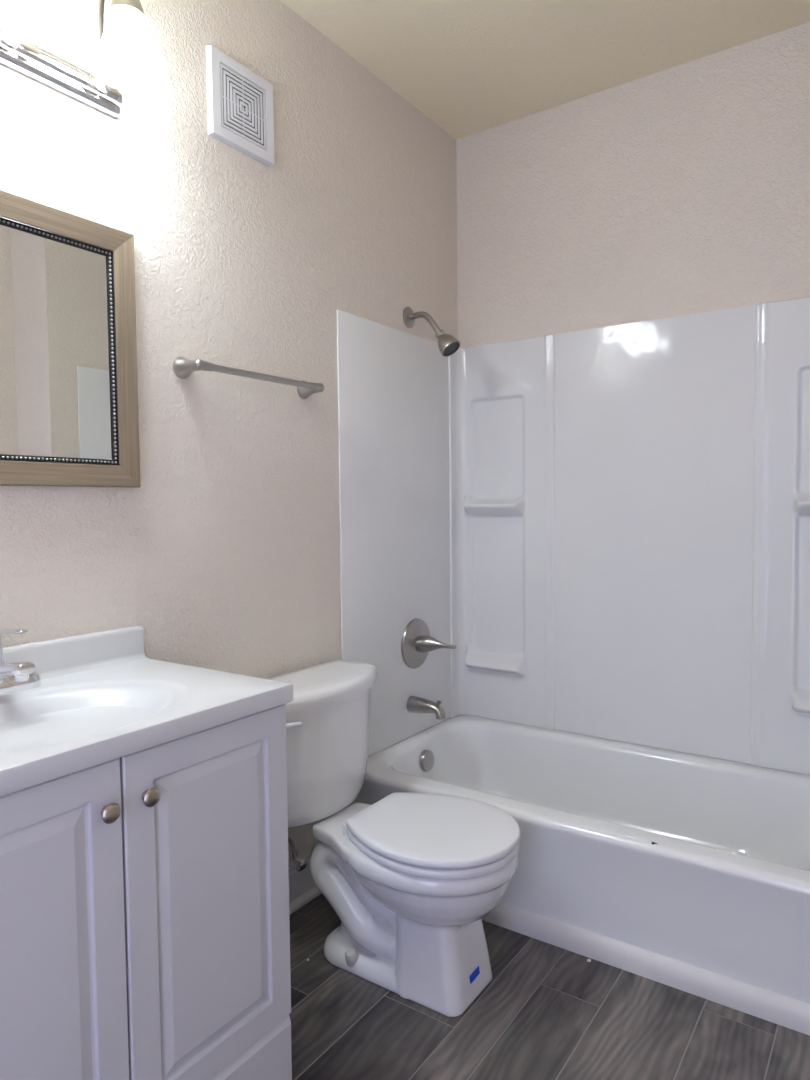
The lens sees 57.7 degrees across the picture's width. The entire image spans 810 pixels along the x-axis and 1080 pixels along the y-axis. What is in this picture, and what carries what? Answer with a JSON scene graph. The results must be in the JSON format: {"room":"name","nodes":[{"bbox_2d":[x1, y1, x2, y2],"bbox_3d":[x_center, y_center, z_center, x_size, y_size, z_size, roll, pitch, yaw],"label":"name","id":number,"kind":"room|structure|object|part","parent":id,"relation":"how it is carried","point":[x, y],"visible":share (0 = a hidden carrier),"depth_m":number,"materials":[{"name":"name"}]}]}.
{"room":"bathroom","nodes":[
{"label":"bathroom","id":0,"kind":"room"},
{"bbox_2d":[0,0,457,869],"bbox_3d":[-0.787,-0.173,1.481,0.100,2.530,3.564,1,3,34],"label":"wall","id":1,"kind":"structure","parent":0,"point":[225,554],"depth_m":1.88,"materials":[{"name":"beige paint"}]},
{"bbox_2d":[0,189,140,487],"bbox_3d":[-0.800,-0.378,1.344,0.024,0.554,0.702,1,3,34],"label":"wall mirror","id":2,"kind":"object","parent":1,"relation":"attached to","point":[69,414],"visible":1,"depth_m":1.50,"materials":[{"name":"beige wood"}]},
{"bbox_2d":[0,225,111,459],"bbox_3d":[-0.806,-0.378,1.349,0.005,0.435,0.583,1,3,34],"label":"mirror glass","id":3,"kind":"object","parent":2,"relation":"attached to","point":[56,287],"depth_m":1.49,"materials":[{"name":"beige mirror"}]},
{"bbox_3d":[-0.800,-0.378,1.345,0.005,0.452,0.600,1,3,34],"label":"bead trim","id":4,"kind":"part","parent":2,"relation":"part of","materials":[{"name":"silver metal"}]},
{"bbox_2d":[0,0,168,117],"bbox_3d":[-0.737,-1.016,1.248,0.214,0.237,0.714,1,3,34],"label":"vanity light","id":5,"kind":"object","parent":1,"relation":"attached to","point":[125,58],"visible":1,"depth_m":1.43,"materials":[{"name":"white glass"}]},
{"bbox_3d":[-0.701,-1.026,1.336,0.116,0.227,0.044,1,3,34],"label":"arm","id":6,"kind":"part","parent":5,"relation":"part of","materials":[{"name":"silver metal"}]},
{"bbox_3d":[-0.658,-1.003,1.308,0.058,0.100,0.058,1,3,34],"label":"bulb","id":7,"kind":"part","parent":5,"relation":"part of","materials":[{"name":"white glass"}]},
{"bbox_3d":[-0.658,-0.984,1.309,0.152,0.116,0.152,1,3,34],"label":"lamp shade","id":8,"kind":"part","parent":5,"relation":"part of","materials":[{"name":"white glass"}]},
{"bbox_3d":[-0.595,-1.035,1.491,0.116,0.227,0.044,1,3,34],"label":"arm","id":9,"kind":"part","parent":5,"relation":"part of","materials":[{"name":"silver metal"}]},
{"bbox_3d":[-0.552,-0.993,1.463,0.152,0.116,0.152,1,3,34],"label":"lamp shade","id":10,"kind":"part","parent":5,"relation":"part of","materials":[{"name":"white glass"}]},
{"bbox_3d":[-0.552,-1.011,1.462,0.058,0.100,0.058,1,3,34],"label":"bulb","id":11,"kind":"part","parent":5,"relation":"part of","materials":[{"name":"white glass"}]},
{"bbox_2d":[206,45,274,167],"bbox_3d":[-0.417,-1.107,1.886,0.015,0.214,0.218,1,3,34],"label":"air vent","id":12,"kind":"object","parent":1,"relation":"in","point":[240,108],"visible":1,"depth_m":1.87,"materials":[{"name":"white plastic"}]},
{"bbox_2d":[220,63,265,149],"bbox_3d":[-0.414,-1.107,1.884,0.004,0.157,0.158,1,3,34],"label":"grille","id":13,"kind":"object","parent":12,"relation":"attached to","point":[242,95],"depth_m":1.88,"materials":[{"name":"white plastic"}]},
{"bbox_2d":[173,357,323,398],"bbox_3d":[-0.382,-0.420,1.908,0.074,0.052,0.479,1,3,34],"label":"towel bar","id":14,"kind":"object","parent":1,"relation":"attached to","point":[183,367],"visible":1,"depth_m":1.81,"materials":[{"name":"grey metal"}]},
{"bbox_3d":[-0.498,-0.410,1.739,0.074,0.052,0.068,1,3,34],"label":"post","id":15,"kind":"part","parent":14,"relation":"part of","materials":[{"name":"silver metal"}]},
{"bbox_3d":[-0.361,-0.419,1.895,0.017,0.017,0.420,1,3,34],"label":"rail","id":16,"kind":"part","parent":14,"relation":"part of","materials":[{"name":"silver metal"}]},
{"bbox_3d":[-0.266,-0.429,2.077,0.074,0.052,0.068,1,3,34],"label":"post","id":17,"kind":"part","parent":14,"relation":"part of","materials":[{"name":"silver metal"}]},
{"bbox_2d":[288,837,307,871],"bbox_3d":[-0.345,0.828,1.991,0.090,0.194,0.172,1,3,34],"label":"supply valve","id":18,"kind":"object","parent":1,"relation":"attached to","point":[299,865],"visible":0.53,"depth_m":2.03,"materials":[{"name":"silver metal"}]},
{"bbox_3d":[-0.287,0.897,2.029,0.014,0.027,0.044,1,3,34],"label":"oval handle","id":19,"kind":"part","parent":18,"relation":"part of","materials":[{"name":"silver metal"}]},
{"bbox_2d":[289,858,321,914],"bbox_3d":[-0.386,1.006,2.004,0.016,0.116,0.714,1,3,34],"label":"baseboard","id":20,"kind":"structure","parent":1,"relation":"attached to","point":[302,887],"depth_m":2.13,"materials":[{"name":"white paint"}]},
{"bbox_2d":[403,307,459,356],"bbox_3d":[0.095,-0.708,2.483,0.199,0.188,0.073,1,3,34],"label":"shower head","id":21,"kind":"object","parent":1,"relation":"attached to","point":[448,345],"visible":1,"depth_m":2.47},
{"bbox_3d":[0.072,-0.728,2.498,0.142,0.104,0.021,1,3,34],"label":"arm","id":22,"kind":"part","parent":21,"relation":"part of","materials":[{"name":"silver metal"}]},
{"bbox_2d":[281,0,809,139],"bbox_3d":[-0.058,-1.468,0.908,1.900,0.100,3.564,1,3,34],"label":"ceiling","id":23,"kind":"structure","parent":0,"point":[470,67],"depth_m":2.19,"materials":[{"name":"beige paint"}]},
{"bbox_2d":[289,894,809,1079],"bbox_3d":[-0.032,1.158,1.036,1.900,0.100,3.564,1,3,34],"label":"floor","id":24,"kind":"structure","parent":0,"point":[545,1012],"depth_m":1.62,"materials":[{"name":"grey tile"}]},
{"bbox_2d":[0,703,291,1079],"bbox_3d":[-0.606,0.711,1.263,0.478,0.782,0.716,1,3,34],"label":"vanity cabinet","id":25,"kind":"object","parent":24,"relation":"on","point":[145,922],"visible":0.98,"depth_m":1.17,"materials":[{"name":"white laminate"}]},
{"bbox_3d":[-0.536,0.646,0.992,0.018,0.617,0.354,1,3,34],"label":"door","id":26,"kind":"part","parent":25,"relation":"part of","materials":[{"name":"white laminate"}]},
{"bbox_3d":[-0.439,0.406,1.092,0.021,0.030,0.030,1,3,34],"label":"knob","id":27,"kind":"part","parent":25,"relation":"part of","materials":[{"name":"silver metal"}]},
{"bbox_2d":[0,626,292,795],"bbox_3d":[-0.613,0.301,1.242,0.474,0.172,0.722,1,3,34],"label":"vanity sink","id":28,"kind":"object","parent":25,"relation":"in","point":[99,699],"visible":0.99,"depth_m":1.34,"materials":[{"name":"white stone"}]},
{"bbox_2d":[0,627,40,694],"bbox_3d":[-0.715,0.217,1.311,0.154,0.129,0.180,1,3,34],"label":"faucet","id":29,"kind":"object","parent":28,"relation":"on","point":[15,676],"visible":1,"depth_m":1.29,"materials":[{"name":"silver metal"}]},
{"bbox_3d":[-0.715,0.177,1.308,0.142,0.049,0.038,1,3,34],"label":"lever","id":30,"kind":"part","parent":29,"relation":"part of","materials":[{"name":"silver metal"}]},
{"bbox_3d":[-0.702,0.236,1.303,0.122,0.052,0.040,1,3,34],"label":"spout","id":31,"kind":"part","parent":29,"relation":"part of","materials":[{"name":"silver metal"}]},
{"bbox_3d":[-0.756,0.266,1.341,0.054,0.030,0.180,1,3,34],"label":"plate","id":32,"kind":"part","parent":29,"relation":"part of","materials":[{"name":"silver metal"}]},
{"bbox_3d":[-0.399,0.402,1.151,0.021,0.030,0.030,1,3,34],"label":"knob","id":33,"kind":"part","parent":25,"relation":"part of","materials":[{"name":"silver metal"}]},
{"bbox_3d":[-0.333,0.630,1.288,0.018,0.617,0.356,1,3,34],"label":"door","id":34,"kind":"part","parent":25,"relation":"part of","materials":[{"name":"white laminate"}]},
{"bbox_3d":[-0.430,1.022,1.159,0.018,0.144,0.714,1,3,34],"label":"panel","id":35,"kind":"part","parent":25,"relation":"part of","materials":[{"name":"white laminate"}]},
{"bbox_2d":[268,660,519,1016],"bbox_3d":[-0.047,0.721,1.853,0.700,0.694,0.480,1,3,34],"label":"toilet","id":36,"kind":"object","parent":24,"relation":"on","point":[410,880],"visible":0.98,"depth_m":1.77,"materials":[{"name":"white ceramic"}]},
{"bbox_3d":[-0.295,0.452,1.781,0.090,0.028,0.025,-1,3,-16],"label":"flush lever","id":37,"kind":"part","parent":36,"relation":"part of","materials":[{"name":"white plastic"}]},
{"bbox_3d":[-0.244,0.392,1.970,0.230,0.044,0.480,1,3,34],"label":"tank lid","id":38,"kind":"part","parent":36,"relation":"part of","materials":[{"name":"white ceramic"}]},
{"bbox_3d":[-0.243,0.567,1.979,0.206,0.317,0.456,1,3,34],"label":"tank","id":39,"kind":"part","parent":36,"relation":"part of","materials":[{"name":"white ceramic"}]},
{"bbox_3d":[0.014,0.895,1.820,0.552,0.348,0.358,1,3,34],"label":"bowl","id":40,"kind":"part","parent":36,"relation":"part of","materials":[{"name":"white ceramic"}]},
{"bbox_3d":[0.076,0.689,1.766,0.400,0.019,0.359,1,3,34],"label":"seat lid","id":41,"kind":"part","parent":36,"relation":"part of","materials":[{"name":"white plastic"}]},
{"bbox_3d":[0.076,0.712,1.767,0.396,0.020,0.355,1,3,34],"label":"seat","id":42,"kind":"part","parent":36,"relation":"part of","materials":[{"name":"white plastic"}]},
{"bbox_2d":[349,715,809,1003],"bbox_3d":[0.608,0.877,2.185,1.442,0.338,0.720,1,3,34],"label":"bathtub","id":43,"kind":"object","parent":24,"relation":"on","point":[703,862],"visible":0.62,"depth_m":2.03,"materials":[{"name":"white ceramic"}]},
{"bbox_3d":[0.074,0.769,2.561,0.031,0.074,0.073,1,3,34],"label":"overflow plate","id":44,"kind":"part","parent":43,"relation":"part of","materials":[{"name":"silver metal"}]},
{"bbox_2d":[482,902,809,1035],"bbox_3d":[0.424,1.032,1.911,1.432,0.057,0.023,1,3,34],"label":"trim","id":45,"kind":"structure","parent":43,"relation":"attached to","point":[776,1008],"depth_m":1.77,"materials":[{"name":"white paint"}]},
{"bbox_2d":[456,22,809,730],"bbox_3d":[0.831,-0.237,2.470,1.445,2.530,0.100,1,3,34],"label":"wall","id":46,"kind":"structure","parent":0,"point":[684,189],"depth_m":2.39,"materials":[{"name":"beige paint"}]},
{"bbox_2d":[337,297,809,774],"bbox_3d":[0.599,0.004,2.142,1.444,1.408,0.724,1,3,34],"label":"tub surround","id":47,"kind":"object","parent":46,"relation":"attached to","point":[607,528],"visible":1,"depth_m":2.45,"materials":[{"name":"white plastic"}]},
{"bbox_3d":[-0.013,-0.008,2.519,0.006,1.406,0.652,1,3,34],"label":"panel","id":48,"kind":"part","parent":47,"relation":"part of","materials":[{"name":"white plastic"}]},
{"bbox_2d":[407,696,445,719],"bbox_3d":[0.078,0.579,2.544,0.137,0.060,0.054,1,3,34],"label":"tub spout","id":49,"kind":"object","parent":47,"relation":"attached to","point":[415,704],"visible":1,"depth_m":2.53,"materials":[{"name":"silver metal"}]},
{"bbox_2d":[401,618,456,668],"bbox_3d":[0.106,0.367,2.550,0.167,0.176,0.176,1,3,34],"label":"tub valve","id":50,"kind":"object","parent":47,"relation":"attached to","point":[417,642],"visible":1,"depth_m":2.55,"materials":[{"name":"silver metal"}]},
{"bbox_3d":[0.109,0.365,2.544,0.155,0.059,0.056,1,3,34],"label":"handle","id":51,"kind":"part","parent":50,"relation":"part of","materials":[{"name":"silver metal"}]},
{"bbox_3d":[0.351,-0.021,2.702,0.399,1.408,0.081,1,3,34],"label":"corner panel","id":52,"kind":"part","parent":47,"relation":"part of","materials":[{"name":"white plastic"}]},
{"bbox_3d":[0.805,-0.013,2.432,0.685,1.408,0.010,1,3,34],"label":"panel","id":53,"kind":"part","parent":47,"relation":"part of","materials":[{"name":"white plastic"}]},
{"bbox_3d":[1.212,-0.001,2.111,0.399,1.408,0.081,1,3,34],"label":"corner panel","id":54,"kind":"part","parent":47,"relation":"part of","materials":[{"name":"white plastic"}]}
]}

